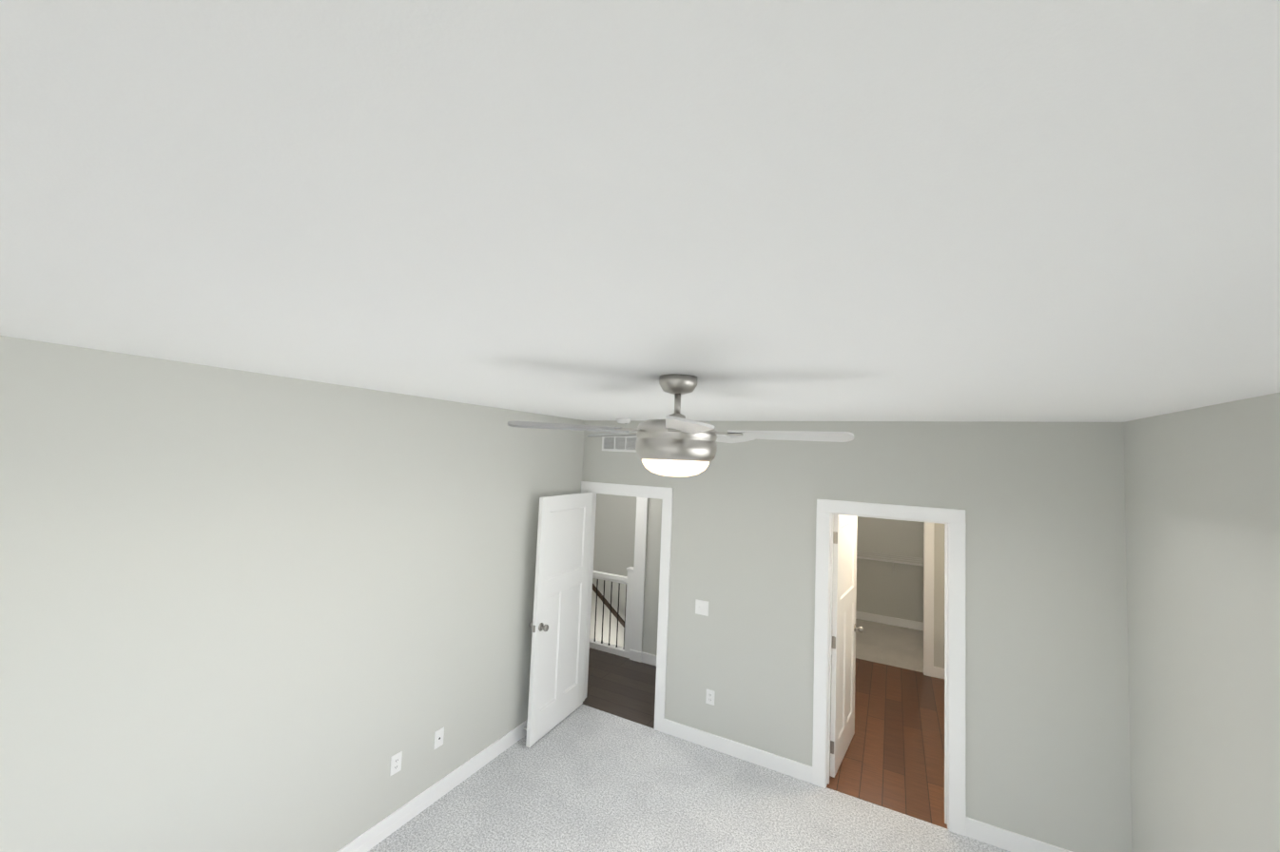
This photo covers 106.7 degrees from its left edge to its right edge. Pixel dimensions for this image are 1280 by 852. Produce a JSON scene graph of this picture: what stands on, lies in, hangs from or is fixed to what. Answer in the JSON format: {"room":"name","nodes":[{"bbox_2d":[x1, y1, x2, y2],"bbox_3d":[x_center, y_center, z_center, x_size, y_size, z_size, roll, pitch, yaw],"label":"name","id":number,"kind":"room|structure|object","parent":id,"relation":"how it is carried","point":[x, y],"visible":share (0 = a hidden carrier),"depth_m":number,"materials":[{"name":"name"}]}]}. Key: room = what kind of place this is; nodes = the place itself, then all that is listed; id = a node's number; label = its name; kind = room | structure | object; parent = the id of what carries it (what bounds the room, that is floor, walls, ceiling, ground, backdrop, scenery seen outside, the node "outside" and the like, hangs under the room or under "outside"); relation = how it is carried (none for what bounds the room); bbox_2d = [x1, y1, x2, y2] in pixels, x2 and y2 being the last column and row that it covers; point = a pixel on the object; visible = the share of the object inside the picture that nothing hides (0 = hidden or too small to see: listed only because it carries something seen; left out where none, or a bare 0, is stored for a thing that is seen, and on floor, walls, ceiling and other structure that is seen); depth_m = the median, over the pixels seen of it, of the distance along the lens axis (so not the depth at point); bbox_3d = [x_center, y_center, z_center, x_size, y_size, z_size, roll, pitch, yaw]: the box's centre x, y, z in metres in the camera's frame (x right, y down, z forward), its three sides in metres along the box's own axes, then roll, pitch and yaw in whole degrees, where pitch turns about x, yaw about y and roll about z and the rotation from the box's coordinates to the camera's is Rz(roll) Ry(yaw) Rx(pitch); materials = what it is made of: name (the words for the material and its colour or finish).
{"room":"empty bedroom","nodes":[
{"label":"empty bedroom","id":0,"kind":"room"},
{"bbox_2d":[0,335,584,851],"bbox_3d":[-1.675,1.153,2.856,0.120,2.740,4.320,0,-4,28],"label":"wall","id":1,"kind":"structure","parent":0,"point":[245,611],"depth_m":2.30,"materials":[{"name":"white paint"}]},
{"bbox_2d":[389,751,402,776],"bbox_3d":[-1.535,2.126,2.999,0.009,0.116,0.072,0,-4,28],"label":"outlet","id":2,"kind":"object","parent":1,"relation":"attached to","point":[396,764],"visible":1,"depth_m":2.99,"materials":[{"name":"white plastic"}]},
{"bbox_2d":[433,726,444,749],"bbox_3d":[-1.384,2.152,3.282,0.009,0.116,0.072,0,-4,28],"label":"outlet","id":3,"kind":"object","parent":1,"relation":"attached to","point":[438,737],"visible":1,"depth_m":3.28,"materials":[{"name":"white plastic"}]},
{"bbox_2d":[336,497,1072,851],"bbox_3d":[0.231,1.327,4.392,6.204,2.744,8.604,0,-4,28],"label":"baseboard","id":4,"kind":"structure","parent":1,"relation":"attached to","point":[411,809],"depth_m":3.73,"materials":[{"name":"white paint"}]},
{"bbox_2d":[581,647,656,728],"bbox_3d":[-0.764,2.841,5.338,3.580,0.250,1.150,0,-4,28],"label":"floor","id":5,"kind":"structure","parent":0,"point":[621,687],"depth_m":4.95,"materials":[{"name":"brown wood"}]},
{"bbox_2d":[589,566,633,658],"bbox_3d":[-1.047,2.236,6.243,2.220,1.045,0.104,0,-4,28],"label":"railing","id":6,"kind":"object","parent":5,"relation":"on","point":[609,648],"visible":0.35,"depth_m":5.79,"materials":[{"name":"white paint"}]},
{"bbox_2d":[589,493,662,658],"bbox_3d":[-0.469,2.842,5.891,3.580,5.640,0.140,0,-4,28],"label":"wall","id":7,"kind":"structure","parent":0,"point":[614,535],"depth_m":5.75,"materials":[{"name":"white paint"}]},
{"bbox_2d":[592,583,624,627],"bbox_3d":[-0.258,2.751,6.757,2.864,2.252,0.091,0,-4,28],"label":"stair handrail","id":8,"kind":"object","parent":7,"relation":"attached to","point":[613,610],"visible":0.27,"depth_m":6.83,"materials":[{"name":"brown wood"}]},
{"bbox_2d":[0,0,1279,422],"bbox_3d":[0.289,-0.101,4.482,6.440,0.120,8.840,0,-4,28],"label":"ceiling","id":9,"kind":"structure","parent":0,"point":[886,209],"depth_m":0.61,"materials":[{"name":"white paint"}]},
{"bbox_2d":[616,418,631,423],"bbox_3d":[-0.151,-0.044,4.359,0.136,0.043,0.136,0,-4,28],"label":"smoke detector","id":10,"kind":"object","parent":9,"relation":"attached to","point":[623,420],"visible":1,"depth_m":4.31,"materials":[{"name":"white plastic"}]},
{"bbox_2d":[507,373,853,476],"bbox_3d":[0.186,0.005,1.957,1.263,0.407,1.263,0,-4,28],"label":"fan","id":11,"kind":"object","parent":9,"relation":"hanging from","point":[676,443],"visible":1,"depth_m":1.81,"materials":[{"name":"silver metal"}]},
{"bbox_2d":[367,704,1009,851],"bbox_3d":[0.113,2.589,1.854,4.000,0.100,4.200,0,-4,28],"label":"floor","id":12,"kind":"structure","parent":0,"point":[582,778],"depth_m":3.27,"materials":[{"name":"grey carpet"}]},
{"bbox_2d":[581,420,1132,851],"bbox_3d":[0.207,1.447,4.352,6.440,2.990,0.120,0,-4,28],"label":"wall","id":13,"kind":"structure","parent":0,"point":[1048,751],"depth_m":3.21,"materials":[{"name":"white paint"}]},
{"bbox_2d":[525,492,592,747],"bbox_3d":[-0.695,1.633,4.291,0.179,2.016,0.804,1,-4,26],"label":"door","id":14,"kind":"structure","parent":13,"relation":"in","point":[558,624],"depth_m":4.22,"materials":[{"name":"white paint"}]},
{"bbox_2d":[601,435,637,452],"bbox_3d":[-0.028,0.169,4.509,0.780,0.160,0.010,0,-4,28],"label":"air vent","id":15,"kind":"object","parent":13,"relation":"in","point":[618,443],"visible":0.33,"depth_m":4.60,"materials":[{"name":"white plastic"}]},
{"bbox_2d":[581,481,673,733],"bbox_3d":[-0.158,1.623,4.531,1.006,2.131,0.156,0,-4,28],"label":"door frame","id":16,"kind":"structure","parent":13,"relation":"attached to","point":[665,494],"depth_m":4.29,"materials":[{"name":"white paint"}]},
{"bbox_2d":[695,599,708,616],"bbox_3d":[0.530,1.562,4.092,0.118,0.120,0.018,0,-4,28],"label":"light switch","id":17,"kind":"object","parent":13,"relation":"attached to","point":[701,607],"visible":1,"depth_m":4.09,"materials":[{"name":"white plastic"}]},
{"bbox_2d":[705,689,715,705],"bbox_3d":[0.591,2.281,4.005,0.072,0.116,0.009,0,-4,28],"label":"outlet","id":18,"kind":"object","parent":13,"relation":"attached to","point":[709,698],"visible":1,"depth_m":4.00,"materials":[{"name":"white plastic"}]},
{"bbox_2d":[829,514,863,777],"bbox_3d":[1.728,1.716,4.020,0.179,2.017,0.767,0,-4,35],"label":"door","id":19,"kind":"structure","parent":13,"relation":"in","point":[844,628],"depth_m":3.93,"materials":[{"name":"white paint"}]},
{"bbox_2d":[812,499,966,835],"bbox_3d":[1.797,1.640,3.490,0.968,2.131,0.156,0,-4,28],"label":"door frame","id":20,"kind":"structure","parent":13,"relation":"attached to","point":[953,520],"depth_m":3.33,"materials":[{"name":"white paint"}]},
{"bbox_2d":[826,655,948,829],"bbox_3d":[2.177,2.846,4.670,2.000,0.100,2.730,0,-4,28],"label":"floor","id":21,"kind":"structure","parent":0,"point":[893,759],"depth_m":4.13,"materials":[{"name":"brown wood"}]},
{"bbox_2d":[832,516,944,668],"bbox_3d":[2.879,1.529,5.956,1.950,2.740,0.120,0,-4,28],"label":"wall","id":22,"kind":"structure","parent":0,"point":[889,589],"depth_m":5.72,"materials":[{"name":"white paint"}]},
{"bbox_2d":[856,550,923,570],"bbox_3d":[3.579,1.625,7.280,1.980,1.284,0.328,0,-4,28],"label":"wire shelves","id":23,"kind":"object","parent":22,"relation":"attached to","point":[893,561],"visible":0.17,"depth_m":7.08,"materials":[{"name":"white metal"}]},
{"bbox_2d":[923,522,934,677],"bbox_3d":[3.040,1.835,5.845,0.964,2.131,0.156,0,-4,28],"label":"door frame","id":24,"kind":"structure","parent":22,"relation":"attached to","point":[928,598],"depth_m":5.57,"materials":[{"name":"white paint"}]},
{"bbox_2d":[855,619,923,672],"bbox_3d":[3.208,3.006,6.607,2.000,0.100,1.670,0,-4,28],"label":"floor","id":25,"kind":"structure","parent":0,"point":[893,646],"depth_m":6.41,"materials":[{"name":"beige carpet"}]},
{"bbox_2d":[1123,392,1279,851],"bbox_3d":[1.989,1.189,0.972,0.120,2.740,4.440,0,-4,28],"label":"wall","id":26,"kind":"structure","parent":0,"point":[1202,503],"depth_m":2.15,"materials":[{"name":"white paint"}]}
]}

